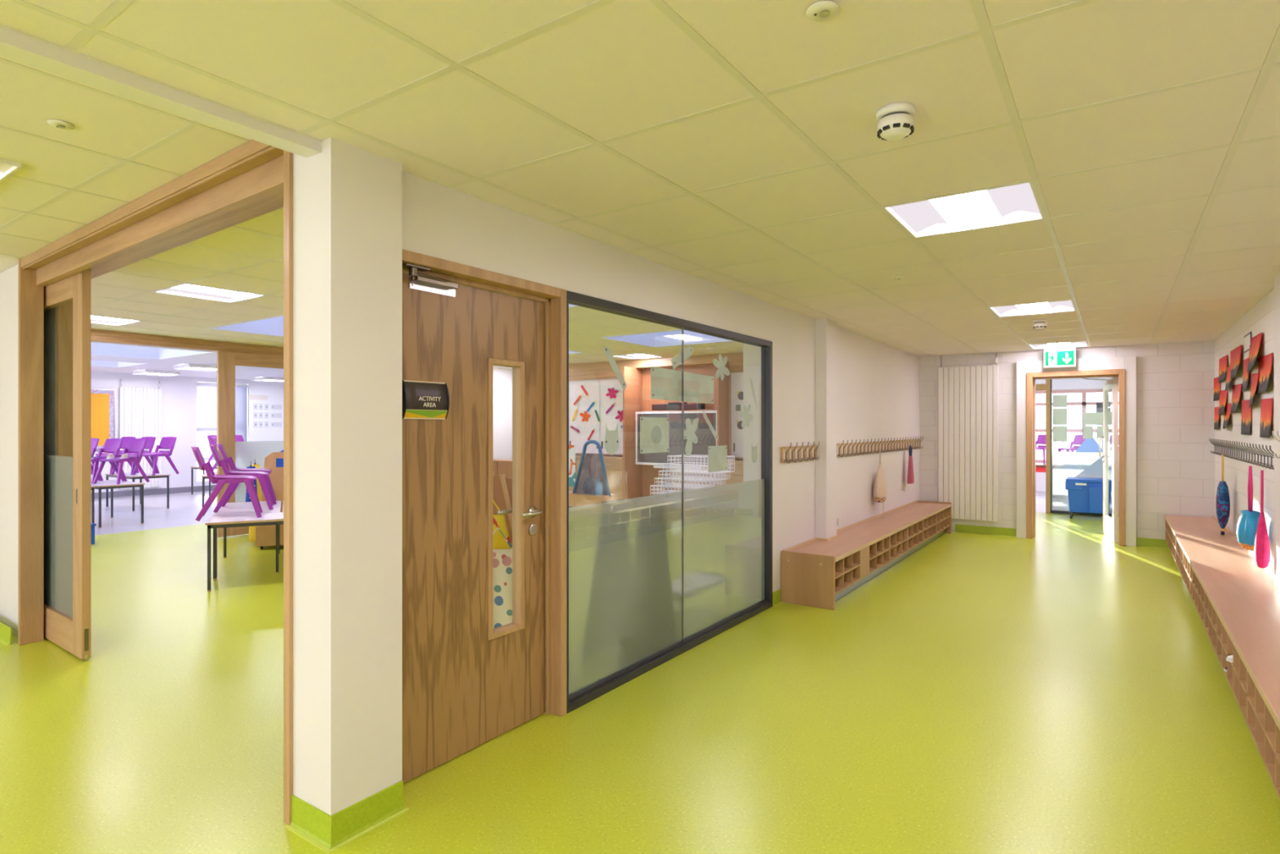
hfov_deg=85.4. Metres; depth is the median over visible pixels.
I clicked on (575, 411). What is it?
pencil
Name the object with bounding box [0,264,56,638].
wall
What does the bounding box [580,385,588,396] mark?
pencil
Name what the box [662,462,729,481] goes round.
wire basket
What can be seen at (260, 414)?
card
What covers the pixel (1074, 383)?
wall
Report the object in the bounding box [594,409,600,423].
pencil
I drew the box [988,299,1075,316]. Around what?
ceiling light
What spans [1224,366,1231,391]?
painting
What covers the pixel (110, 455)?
shoe
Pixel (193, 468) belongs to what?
table
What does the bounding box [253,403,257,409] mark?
card
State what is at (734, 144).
ceiling
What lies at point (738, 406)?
picture
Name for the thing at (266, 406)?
card
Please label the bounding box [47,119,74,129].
ceiling sensor
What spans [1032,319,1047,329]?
smoke detector
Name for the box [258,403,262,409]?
card
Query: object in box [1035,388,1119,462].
window
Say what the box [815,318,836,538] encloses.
wall pier
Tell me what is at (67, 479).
sliding door
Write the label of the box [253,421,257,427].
card
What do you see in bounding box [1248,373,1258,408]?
painting
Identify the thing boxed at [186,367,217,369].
diffuser
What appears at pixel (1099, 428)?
paper notice
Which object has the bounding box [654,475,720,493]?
wire basket
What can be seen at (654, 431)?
sheet
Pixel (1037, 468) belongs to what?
tray
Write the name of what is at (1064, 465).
window
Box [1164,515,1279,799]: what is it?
bench
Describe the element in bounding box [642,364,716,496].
wall niche
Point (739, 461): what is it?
countertop
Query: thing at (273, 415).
card
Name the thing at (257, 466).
garment
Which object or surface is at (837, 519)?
wall socket
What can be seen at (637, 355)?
diffuser
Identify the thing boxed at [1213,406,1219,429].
painting
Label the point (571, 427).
pencil
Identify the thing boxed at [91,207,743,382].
ceiling
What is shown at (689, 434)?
sticker
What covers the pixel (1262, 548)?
drawstring bag
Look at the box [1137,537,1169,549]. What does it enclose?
baseboard
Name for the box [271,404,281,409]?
card
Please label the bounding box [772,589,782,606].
baseboard
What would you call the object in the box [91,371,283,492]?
wall
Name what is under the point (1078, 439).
chair
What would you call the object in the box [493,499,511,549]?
apron
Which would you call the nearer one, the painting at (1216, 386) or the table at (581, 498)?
the table at (581, 498)
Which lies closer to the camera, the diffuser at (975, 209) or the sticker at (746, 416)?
the diffuser at (975, 209)
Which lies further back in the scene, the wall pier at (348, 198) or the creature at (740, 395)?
the creature at (740, 395)
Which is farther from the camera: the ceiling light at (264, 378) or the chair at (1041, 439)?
the ceiling light at (264, 378)
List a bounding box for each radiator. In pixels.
[119,378,161,488]
[938,352,998,521]
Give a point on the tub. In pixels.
(92, 524)
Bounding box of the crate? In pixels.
[91,523,96,544]
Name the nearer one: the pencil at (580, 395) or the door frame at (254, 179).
the door frame at (254, 179)
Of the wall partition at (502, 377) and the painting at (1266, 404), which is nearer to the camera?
the painting at (1266, 404)
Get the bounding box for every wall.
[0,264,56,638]
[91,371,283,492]
[402,171,919,592]
[920,340,1214,546]
[1035,376,1119,390]
[1214,288,1274,568]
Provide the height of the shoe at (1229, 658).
0.066 m
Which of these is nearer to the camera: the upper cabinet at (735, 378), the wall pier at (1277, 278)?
the wall pier at (1277, 278)
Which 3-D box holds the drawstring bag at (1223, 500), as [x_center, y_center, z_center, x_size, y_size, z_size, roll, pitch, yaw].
[5.394,0.625,6.421,0.102,0.743,0.200,0,0,34]
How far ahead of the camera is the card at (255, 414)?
15.84 m
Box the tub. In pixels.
[91,523,94,544]
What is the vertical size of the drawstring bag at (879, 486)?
0.761 m
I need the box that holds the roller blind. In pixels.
[196,382,248,460]
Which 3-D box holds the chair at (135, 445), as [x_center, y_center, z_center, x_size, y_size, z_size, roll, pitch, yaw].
[-7.458,0.490,10.017,0.435,0.643,0.549,0,0,12]
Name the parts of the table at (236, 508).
leg, leg, leg, leg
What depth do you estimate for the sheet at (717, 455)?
4.74 m
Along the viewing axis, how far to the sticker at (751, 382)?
5.21 m
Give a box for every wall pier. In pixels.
[293,137,402,815]
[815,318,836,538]
[1274,271,1279,589]
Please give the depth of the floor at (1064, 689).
3.17 m
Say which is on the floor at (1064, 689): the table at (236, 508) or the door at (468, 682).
the table at (236, 508)
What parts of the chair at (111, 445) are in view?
leg, leg, seat, backrest, leg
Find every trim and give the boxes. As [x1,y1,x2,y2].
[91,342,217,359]
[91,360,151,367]
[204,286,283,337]
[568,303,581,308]
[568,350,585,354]
[568,352,743,379]
[595,328,733,347]
[622,360,733,499]
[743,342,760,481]
[1016,355,1136,546]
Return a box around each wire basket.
[650,483,697,495]
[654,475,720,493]
[658,468,725,488]
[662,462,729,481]
[666,454,734,473]
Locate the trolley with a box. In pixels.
[255,449,283,549]
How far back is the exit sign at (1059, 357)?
8.35 m
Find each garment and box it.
[245,462,257,502]
[248,495,258,542]
[251,459,262,501]
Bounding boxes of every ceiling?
[0,0,1279,356]
[0,55,251,273]
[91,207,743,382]
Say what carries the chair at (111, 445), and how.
on the table at (104, 484)
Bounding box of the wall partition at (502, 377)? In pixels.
[493,367,512,459]
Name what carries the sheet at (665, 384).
attached to the window at (651, 580)
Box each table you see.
[91,480,145,528]
[91,485,96,523]
[104,471,170,511]
[190,465,217,496]
[200,471,217,506]
[204,511,283,591]
[212,500,281,577]
[1035,462,1045,466]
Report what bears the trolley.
on the floor at (1064, 689)
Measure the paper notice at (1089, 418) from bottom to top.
0.193 m
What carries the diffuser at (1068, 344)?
attached to the ceiling light at (1082, 344)
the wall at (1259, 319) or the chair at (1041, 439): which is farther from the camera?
the chair at (1041, 439)
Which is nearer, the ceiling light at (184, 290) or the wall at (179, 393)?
the ceiling light at (184, 290)
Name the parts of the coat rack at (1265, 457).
rail, mounting rail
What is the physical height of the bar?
0.110 m
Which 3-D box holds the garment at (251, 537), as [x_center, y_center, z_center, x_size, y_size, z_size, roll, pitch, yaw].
[-4.509,1.038,8.119,0.121,0.592,0.229,0,0,-42]
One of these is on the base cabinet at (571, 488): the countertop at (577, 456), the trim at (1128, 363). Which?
the countertop at (577, 456)
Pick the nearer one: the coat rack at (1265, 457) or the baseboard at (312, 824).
the baseboard at (312, 824)
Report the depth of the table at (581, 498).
6.06 m
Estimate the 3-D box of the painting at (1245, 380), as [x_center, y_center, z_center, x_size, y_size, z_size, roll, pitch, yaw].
[5.016,-0.433,5.751,0.019,0.266,0.400,0,0,35]
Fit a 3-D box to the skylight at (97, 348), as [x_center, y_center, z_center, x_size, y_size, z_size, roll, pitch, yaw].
[-7.526,-1.407,9.359,1.860,0.689,2.580,0,0,34]
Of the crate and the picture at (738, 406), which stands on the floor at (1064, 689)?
the crate
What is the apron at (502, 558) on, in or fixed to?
hanging from the wooden easel at (502, 486)
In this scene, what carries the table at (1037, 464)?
on the floor at (1064, 689)
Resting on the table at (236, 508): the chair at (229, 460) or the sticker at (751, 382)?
the chair at (229, 460)
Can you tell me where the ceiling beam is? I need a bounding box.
[0,26,321,157]
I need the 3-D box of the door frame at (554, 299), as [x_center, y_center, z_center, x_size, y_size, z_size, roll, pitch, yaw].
[-0.699,0.361,3.006,0.187,2.045,0.953,0,0,34]
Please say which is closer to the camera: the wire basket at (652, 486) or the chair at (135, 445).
the wire basket at (652, 486)
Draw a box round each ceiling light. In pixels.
[0,158,21,181]
[91,315,140,325]
[133,369,180,376]
[153,283,263,302]
[173,363,217,370]
[251,376,283,382]
[613,353,662,359]
[882,181,1044,237]
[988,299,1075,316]
[1028,341,1088,349]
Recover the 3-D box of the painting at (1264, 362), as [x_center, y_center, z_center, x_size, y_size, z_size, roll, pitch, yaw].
[4.526,-0.387,5.032,0.034,0.278,0.621,0,0,37]
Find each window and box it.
[196,382,245,480]
[566,290,772,713]
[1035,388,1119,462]
[1050,378,1119,517]
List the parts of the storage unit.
door, door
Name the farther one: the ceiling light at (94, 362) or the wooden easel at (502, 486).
the ceiling light at (94, 362)
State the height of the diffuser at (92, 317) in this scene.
0.018 m
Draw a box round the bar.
[652,402,705,410]
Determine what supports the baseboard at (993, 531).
attached to the wall at (1175, 404)
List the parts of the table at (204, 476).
leg, leg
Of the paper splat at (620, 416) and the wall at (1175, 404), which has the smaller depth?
the wall at (1175, 404)
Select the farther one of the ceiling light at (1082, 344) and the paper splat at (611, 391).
the paper splat at (611, 391)
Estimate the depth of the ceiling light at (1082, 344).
8.27 m
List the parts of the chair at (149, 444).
leg, seat, leg, backrest, leg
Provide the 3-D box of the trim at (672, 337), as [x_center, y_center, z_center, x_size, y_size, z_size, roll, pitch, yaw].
[0.348,-1.407,8.408,1.260,0.689,1.260,0,0,34]
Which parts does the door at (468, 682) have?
closer arm, closer plate, handle, lever handle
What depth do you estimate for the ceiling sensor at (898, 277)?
4.41 m
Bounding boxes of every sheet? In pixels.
[640,417,669,453]
[650,365,713,404]
[708,444,727,472]
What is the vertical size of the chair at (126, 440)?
0.643 m
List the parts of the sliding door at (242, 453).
rail, rail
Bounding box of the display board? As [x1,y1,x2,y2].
[91,388,115,450]
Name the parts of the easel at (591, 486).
panel, blue frame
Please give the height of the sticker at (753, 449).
0.160 m
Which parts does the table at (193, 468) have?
leg, leg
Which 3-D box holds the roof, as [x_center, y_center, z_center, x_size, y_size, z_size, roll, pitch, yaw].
[-1.976,-1.766,8.874,19.700,0.100,22.400,0,0,34]
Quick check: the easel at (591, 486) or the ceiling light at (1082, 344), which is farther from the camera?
the ceiling light at (1082, 344)
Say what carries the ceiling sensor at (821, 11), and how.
attached to the ceiling at (734, 144)
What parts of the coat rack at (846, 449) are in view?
rail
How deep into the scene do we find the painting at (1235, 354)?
6.18 m
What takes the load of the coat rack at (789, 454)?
attached to the wall at (878, 383)
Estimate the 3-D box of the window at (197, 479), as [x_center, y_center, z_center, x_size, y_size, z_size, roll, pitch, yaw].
[-9.315,0.094,15.377,0.080,2.140,1.080,0,0,34]
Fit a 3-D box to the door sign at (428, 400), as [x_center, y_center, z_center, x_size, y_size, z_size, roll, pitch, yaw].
[-0.847,-0.106,2.752,0.029,0.150,0.212,0,0,34]
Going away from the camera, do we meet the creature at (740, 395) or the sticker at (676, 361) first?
the sticker at (676, 361)
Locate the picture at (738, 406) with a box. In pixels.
[734,403,742,412]
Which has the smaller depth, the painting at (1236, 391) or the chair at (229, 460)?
the painting at (1236, 391)
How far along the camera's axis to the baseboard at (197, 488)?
14.19 m
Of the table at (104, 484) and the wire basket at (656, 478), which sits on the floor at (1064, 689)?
the table at (104, 484)
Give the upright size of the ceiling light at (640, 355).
0.061 m
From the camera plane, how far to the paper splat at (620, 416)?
11.15 m
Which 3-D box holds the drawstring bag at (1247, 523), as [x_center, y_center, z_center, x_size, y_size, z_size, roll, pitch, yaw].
[4.399,0.583,5.000,0.157,0.602,0.349,0,0,34]
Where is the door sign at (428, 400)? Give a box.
[402,379,449,419]
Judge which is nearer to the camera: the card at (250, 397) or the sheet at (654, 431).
the sheet at (654, 431)
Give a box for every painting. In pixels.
[1213,376,1220,400]
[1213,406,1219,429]
[1217,355,1227,383]
[1217,390,1227,415]
[1222,403,1231,428]
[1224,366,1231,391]
[1229,344,1241,379]
[1230,383,1241,413]
[1240,399,1252,435]
[1242,357,1249,391]
[1247,332,1262,372]
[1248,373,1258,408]
[1256,352,1272,394]
[1259,398,1272,437]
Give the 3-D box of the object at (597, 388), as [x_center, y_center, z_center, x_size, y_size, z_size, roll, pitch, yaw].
[-0.606,-0.173,11.482,1.410,1.255,0.250,0,0,34]
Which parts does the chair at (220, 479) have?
backrest, leg, leg, under frame, seat, leg, leg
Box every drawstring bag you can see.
[873,450,886,518]
[906,444,914,484]
[1215,453,1230,534]
[1236,466,1260,550]
[1253,470,1270,568]
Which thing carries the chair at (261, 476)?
on the table at (236, 508)
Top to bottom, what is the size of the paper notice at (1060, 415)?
0.260 m
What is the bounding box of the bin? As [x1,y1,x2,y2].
[1065,476,1119,518]
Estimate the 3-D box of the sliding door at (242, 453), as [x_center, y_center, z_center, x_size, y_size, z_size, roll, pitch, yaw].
[-4.782,0.213,9.308,0.048,2.318,1.660,0,0,34]
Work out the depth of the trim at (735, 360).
10.91 m
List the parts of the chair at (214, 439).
backrest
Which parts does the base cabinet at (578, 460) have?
drawer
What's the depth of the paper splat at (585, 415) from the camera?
11.56 m
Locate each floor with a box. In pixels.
[0,490,1279,853]
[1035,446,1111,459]
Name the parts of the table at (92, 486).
leg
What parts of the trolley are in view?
panel, panel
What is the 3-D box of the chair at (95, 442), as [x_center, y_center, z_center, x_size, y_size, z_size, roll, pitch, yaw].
[-8.315,0.490,10.217,0.435,0.643,0.549,0,0,12]
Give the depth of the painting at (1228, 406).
6.72 m
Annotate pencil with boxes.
[570,425,581,432]
[572,407,577,421]
[573,394,582,404]
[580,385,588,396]
[586,400,595,412]
[586,427,595,439]
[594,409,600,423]
[605,402,615,413]
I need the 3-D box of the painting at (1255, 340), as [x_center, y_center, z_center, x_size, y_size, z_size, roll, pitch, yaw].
[4.747,-0.579,5.384,0.051,0.275,0.651,0,0,36]
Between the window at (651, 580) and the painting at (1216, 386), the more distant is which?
the painting at (1216, 386)
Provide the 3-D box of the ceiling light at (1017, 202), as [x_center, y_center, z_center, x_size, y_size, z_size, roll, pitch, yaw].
[1.453,-0.984,3.095,0.566,0.061,0.586,0,0,34]
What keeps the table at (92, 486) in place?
on the floor at (1064, 689)
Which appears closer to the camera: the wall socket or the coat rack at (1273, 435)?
the coat rack at (1273, 435)
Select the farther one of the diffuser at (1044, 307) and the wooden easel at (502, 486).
the diffuser at (1044, 307)
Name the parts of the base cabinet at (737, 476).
door, drawer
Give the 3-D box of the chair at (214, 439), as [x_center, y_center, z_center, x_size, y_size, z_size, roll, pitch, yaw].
[-7.234,0.490,12.237,0.549,0.643,0.435,0,0,4]
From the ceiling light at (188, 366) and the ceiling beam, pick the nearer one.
the ceiling beam
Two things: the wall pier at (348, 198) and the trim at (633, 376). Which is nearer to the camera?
the wall pier at (348, 198)
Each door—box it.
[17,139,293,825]
[44,267,91,661]
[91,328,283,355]
[217,351,283,537]
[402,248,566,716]
[402,262,544,783]
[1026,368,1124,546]
[1035,378,1050,513]
[1082,376,1118,542]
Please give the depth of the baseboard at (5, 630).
4.46 m
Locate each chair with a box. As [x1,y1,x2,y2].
[91,436,136,475]
[91,438,99,480]
[91,438,124,484]
[93,438,149,484]
[111,436,156,475]
[132,436,178,475]
[191,445,262,521]
[207,435,217,462]
[208,444,273,512]
[211,436,217,470]
[216,443,276,506]
[235,435,244,441]
[1035,434,1045,464]
[1057,434,1085,452]
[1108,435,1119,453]
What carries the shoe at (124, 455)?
on the chair at (135, 445)
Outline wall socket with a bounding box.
[836,518,839,528]
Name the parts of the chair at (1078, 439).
seat, backrest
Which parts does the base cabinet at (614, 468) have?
drawer, door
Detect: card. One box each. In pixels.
[248,394,267,399]
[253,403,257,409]
[253,412,257,418]
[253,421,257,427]
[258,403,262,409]
[258,412,262,418]
[258,421,262,427]
[264,404,268,409]
[264,412,268,418]
[264,421,268,427]
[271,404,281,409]
[271,413,281,417]
[271,422,281,426]
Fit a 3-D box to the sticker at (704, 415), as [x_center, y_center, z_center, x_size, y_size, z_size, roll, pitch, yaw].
[0.473,-0.006,4.653,0.003,0.202,0.222,0,0,34]
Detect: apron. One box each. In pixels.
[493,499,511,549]
[493,527,512,628]
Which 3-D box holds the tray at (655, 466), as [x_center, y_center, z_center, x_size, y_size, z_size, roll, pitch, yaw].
[0.558,0.612,10.465,0.800,0.035,0.070,0,0,34]
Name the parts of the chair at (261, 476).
backrest, leg, under frame, seat, leg, leg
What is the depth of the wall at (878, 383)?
5.39 m
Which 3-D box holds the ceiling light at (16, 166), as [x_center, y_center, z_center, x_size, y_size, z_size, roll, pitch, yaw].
[-2.904,-1.081,2.732,0.576,0.061,0.576,0,0,34]
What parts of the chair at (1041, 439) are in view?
seat, backrest, leg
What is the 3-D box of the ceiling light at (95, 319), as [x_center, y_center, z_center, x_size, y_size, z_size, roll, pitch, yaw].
[-5.414,-1.095,6.904,0.576,0.061,0.576,0,0,34]
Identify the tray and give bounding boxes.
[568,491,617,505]
[653,465,698,469]
[1035,466,1045,472]
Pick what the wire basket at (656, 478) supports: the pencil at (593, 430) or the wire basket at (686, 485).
the wire basket at (686, 485)
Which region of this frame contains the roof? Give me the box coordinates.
[188,190,1048,354]
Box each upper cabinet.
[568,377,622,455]
[728,370,743,458]
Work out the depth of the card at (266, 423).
16.04 m
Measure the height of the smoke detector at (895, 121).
0.082 m
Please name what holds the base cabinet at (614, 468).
on the floor at (1064, 689)
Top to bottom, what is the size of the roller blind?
1.677 m
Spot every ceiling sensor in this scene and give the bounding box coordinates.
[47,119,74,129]
[806,0,839,21]
[892,275,904,279]
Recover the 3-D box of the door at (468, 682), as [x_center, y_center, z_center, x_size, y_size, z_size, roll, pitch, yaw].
[-0.705,0.381,2.975,0.179,1.994,0.884,0,0,29]
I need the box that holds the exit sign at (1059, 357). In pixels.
[1044,347,1075,368]
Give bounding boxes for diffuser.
[91,315,133,322]
[171,284,253,297]
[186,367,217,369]
[630,354,653,357]
[928,190,1001,227]
[1015,302,1051,312]
[1047,342,1071,346]
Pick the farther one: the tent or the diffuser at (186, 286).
the tent
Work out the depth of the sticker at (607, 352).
3.77 m
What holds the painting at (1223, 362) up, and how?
attached to the wall at (1259, 319)
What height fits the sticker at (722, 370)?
0.180 m
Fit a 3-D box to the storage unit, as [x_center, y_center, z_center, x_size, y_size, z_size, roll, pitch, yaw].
[-2.274,0.974,11.799,1.000,0.820,0.415,0,0,34]
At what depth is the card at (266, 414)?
16.04 m
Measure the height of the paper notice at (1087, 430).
0.200 m
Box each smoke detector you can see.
[875,102,915,140]
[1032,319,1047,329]
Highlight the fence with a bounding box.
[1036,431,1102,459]
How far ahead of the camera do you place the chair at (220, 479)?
6.14 m
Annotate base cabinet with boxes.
[568,458,576,507]
[576,458,584,506]
[604,459,622,499]
[721,463,743,484]
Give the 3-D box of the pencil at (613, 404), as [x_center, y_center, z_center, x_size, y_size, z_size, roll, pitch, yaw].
[-0.480,-0.302,11.257,0.201,0.184,0.003,0,0,34]
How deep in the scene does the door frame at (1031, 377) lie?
8.54 m
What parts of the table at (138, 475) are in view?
leg, leg, frame, leg, leg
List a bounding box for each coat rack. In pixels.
[780,440,819,462]
[836,435,923,457]
[1208,438,1274,470]
[1271,431,1279,457]
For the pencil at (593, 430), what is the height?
0.218 m
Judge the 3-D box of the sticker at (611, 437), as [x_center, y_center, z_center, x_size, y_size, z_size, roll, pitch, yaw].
[-0.152,0.062,3.741,0.003,0.176,0.134,0,0,34]
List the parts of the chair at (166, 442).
leg, seat, leg, leg, under frame, backrest, leg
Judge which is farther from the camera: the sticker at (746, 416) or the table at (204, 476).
the table at (204, 476)
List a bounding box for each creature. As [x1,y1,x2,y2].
[735,419,743,429]
[736,390,743,399]
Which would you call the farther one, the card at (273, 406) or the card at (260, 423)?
the card at (273, 406)
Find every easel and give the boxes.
[493,471,512,546]
[568,440,617,505]
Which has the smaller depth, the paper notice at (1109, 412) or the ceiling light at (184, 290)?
the ceiling light at (184, 290)
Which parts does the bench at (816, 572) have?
panel, collar trim, collar trim, filler panel, seat, panel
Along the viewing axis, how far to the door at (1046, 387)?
11.15 m
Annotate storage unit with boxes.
[493,458,512,479]
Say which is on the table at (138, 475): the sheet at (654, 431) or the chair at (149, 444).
the chair at (149, 444)
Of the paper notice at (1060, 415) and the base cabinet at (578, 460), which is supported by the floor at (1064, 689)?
the base cabinet at (578, 460)
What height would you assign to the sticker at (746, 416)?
0.177 m
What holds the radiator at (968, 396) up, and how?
attached to the wall at (1175, 404)
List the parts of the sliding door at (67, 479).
rail, rail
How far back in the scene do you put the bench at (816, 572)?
5.99 m
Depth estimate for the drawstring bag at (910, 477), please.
8.62 m
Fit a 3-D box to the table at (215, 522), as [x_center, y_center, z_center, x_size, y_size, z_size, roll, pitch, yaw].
[-3.249,1.094,6.313,1.153,0.580,0.553,0,0,-27]
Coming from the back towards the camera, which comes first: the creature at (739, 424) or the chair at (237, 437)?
the chair at (237, 437)
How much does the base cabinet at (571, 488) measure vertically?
0.870 m
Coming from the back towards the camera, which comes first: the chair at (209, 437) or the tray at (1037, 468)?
the chair at (209, 437)
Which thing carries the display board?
attached to the wall at (179, 393)
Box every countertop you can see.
[575,454,622,460]
[727,458,743,464]
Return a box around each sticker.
[604,345,626,390]
[604,422,618,454]
[671,346,693,368]
[684,417,698,455]
[702,410,718,440]
[712,354,729,380]
[738,404,753,427]
[750,377,758,410]
[751,441,757,462]
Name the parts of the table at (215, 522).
leg, leg, frame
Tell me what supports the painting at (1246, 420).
attached to the wall at (1259, 319)
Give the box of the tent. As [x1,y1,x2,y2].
[1075,437,1102,452]
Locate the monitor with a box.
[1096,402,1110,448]
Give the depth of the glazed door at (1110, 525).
8.36 m
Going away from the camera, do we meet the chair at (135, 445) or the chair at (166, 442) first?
the chair at (135, 445)
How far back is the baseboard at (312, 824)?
2.34 m
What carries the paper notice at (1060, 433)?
attached to the window at (1064, 465)
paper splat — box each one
[579,410,591,421]
[605,387,617,398]
[615,409,622,422]
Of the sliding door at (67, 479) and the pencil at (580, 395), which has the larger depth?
the pencil at (580, 395)
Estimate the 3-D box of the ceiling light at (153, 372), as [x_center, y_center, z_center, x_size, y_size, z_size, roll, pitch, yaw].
[-9.227,-1.034,13.242,0.576,0.061,0.576,0,0,34]
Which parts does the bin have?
lid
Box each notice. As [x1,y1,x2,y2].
[1053,394,1066,407]
[1053,408,1066,424]
[1053,426,1066,441]
[1083,412,1102,424]
[1083,426,1093,438]
[1096,426,1102,439]
[1108,411,1111,424]
[1244,331,1251,352]
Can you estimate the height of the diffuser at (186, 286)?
0.018 m
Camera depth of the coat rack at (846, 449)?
7.54 m
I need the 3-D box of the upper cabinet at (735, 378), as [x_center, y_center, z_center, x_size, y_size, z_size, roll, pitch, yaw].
[2.251,-0.173,9.521,2.180,1.255,0.250,0,0,34]
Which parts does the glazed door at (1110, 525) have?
pull handle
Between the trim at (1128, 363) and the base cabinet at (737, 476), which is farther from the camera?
the base cabinet at (737, 476)
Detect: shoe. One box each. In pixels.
[106,453,114,458]
[120,453,128,458]
[1226,654,1232,662]
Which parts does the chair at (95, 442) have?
backrest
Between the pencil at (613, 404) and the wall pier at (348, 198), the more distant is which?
the pencil at (613, 404)
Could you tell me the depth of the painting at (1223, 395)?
6.95 m
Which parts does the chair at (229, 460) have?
backrest, leg, seat, leg, leg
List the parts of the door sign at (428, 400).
edge trim, edge trim, curved plate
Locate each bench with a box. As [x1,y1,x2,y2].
[781,500,951,609]
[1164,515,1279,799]
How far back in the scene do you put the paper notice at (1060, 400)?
11.10 m
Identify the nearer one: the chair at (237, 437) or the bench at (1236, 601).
the bench at (1236, 601)
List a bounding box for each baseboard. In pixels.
[0,622,11,645]
[94,484,216,498]
[284,794,333,853]
[329,780,408,851]
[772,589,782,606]
[953,524,1016,537]
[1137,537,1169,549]
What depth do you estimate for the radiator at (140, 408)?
13.94 m
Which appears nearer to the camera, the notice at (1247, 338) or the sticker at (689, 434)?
the sticker at (689, 434)
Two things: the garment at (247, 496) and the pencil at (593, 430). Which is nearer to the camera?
the garment at (247, 496)
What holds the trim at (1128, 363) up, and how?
attached to the wall at (1175, 404)
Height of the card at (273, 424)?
0.110 m
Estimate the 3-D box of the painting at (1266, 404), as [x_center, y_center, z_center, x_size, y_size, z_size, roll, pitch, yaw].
[4.490,-0.065,4.984,0.018,0.282,0.420,0,0,34]
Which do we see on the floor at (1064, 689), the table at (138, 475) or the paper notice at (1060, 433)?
the table at (138, 475)
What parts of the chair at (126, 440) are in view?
seat, leg, backrest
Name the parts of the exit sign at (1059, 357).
green panel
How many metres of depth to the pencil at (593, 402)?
11.48 m
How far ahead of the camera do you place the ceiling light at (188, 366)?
11.89 m
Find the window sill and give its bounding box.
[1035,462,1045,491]
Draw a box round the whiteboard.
[635,410,716,469]
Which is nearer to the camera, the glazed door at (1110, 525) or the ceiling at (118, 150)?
the ceiling at (118, 150)
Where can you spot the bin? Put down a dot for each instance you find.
(1085, 495)
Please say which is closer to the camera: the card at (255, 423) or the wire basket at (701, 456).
the wire basket at (701, 456)
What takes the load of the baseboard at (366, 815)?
attached to the wall pier at (348, 198)
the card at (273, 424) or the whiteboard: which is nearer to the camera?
the whiteboard
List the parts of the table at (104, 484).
leg, leg, frame, leg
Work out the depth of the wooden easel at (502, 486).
4.42 m
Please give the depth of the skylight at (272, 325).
7.88 m
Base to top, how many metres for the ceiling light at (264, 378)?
0.061 m
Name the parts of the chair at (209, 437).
leg, backrest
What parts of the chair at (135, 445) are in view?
leg, seat, under frame, leg, leg, backrest, leg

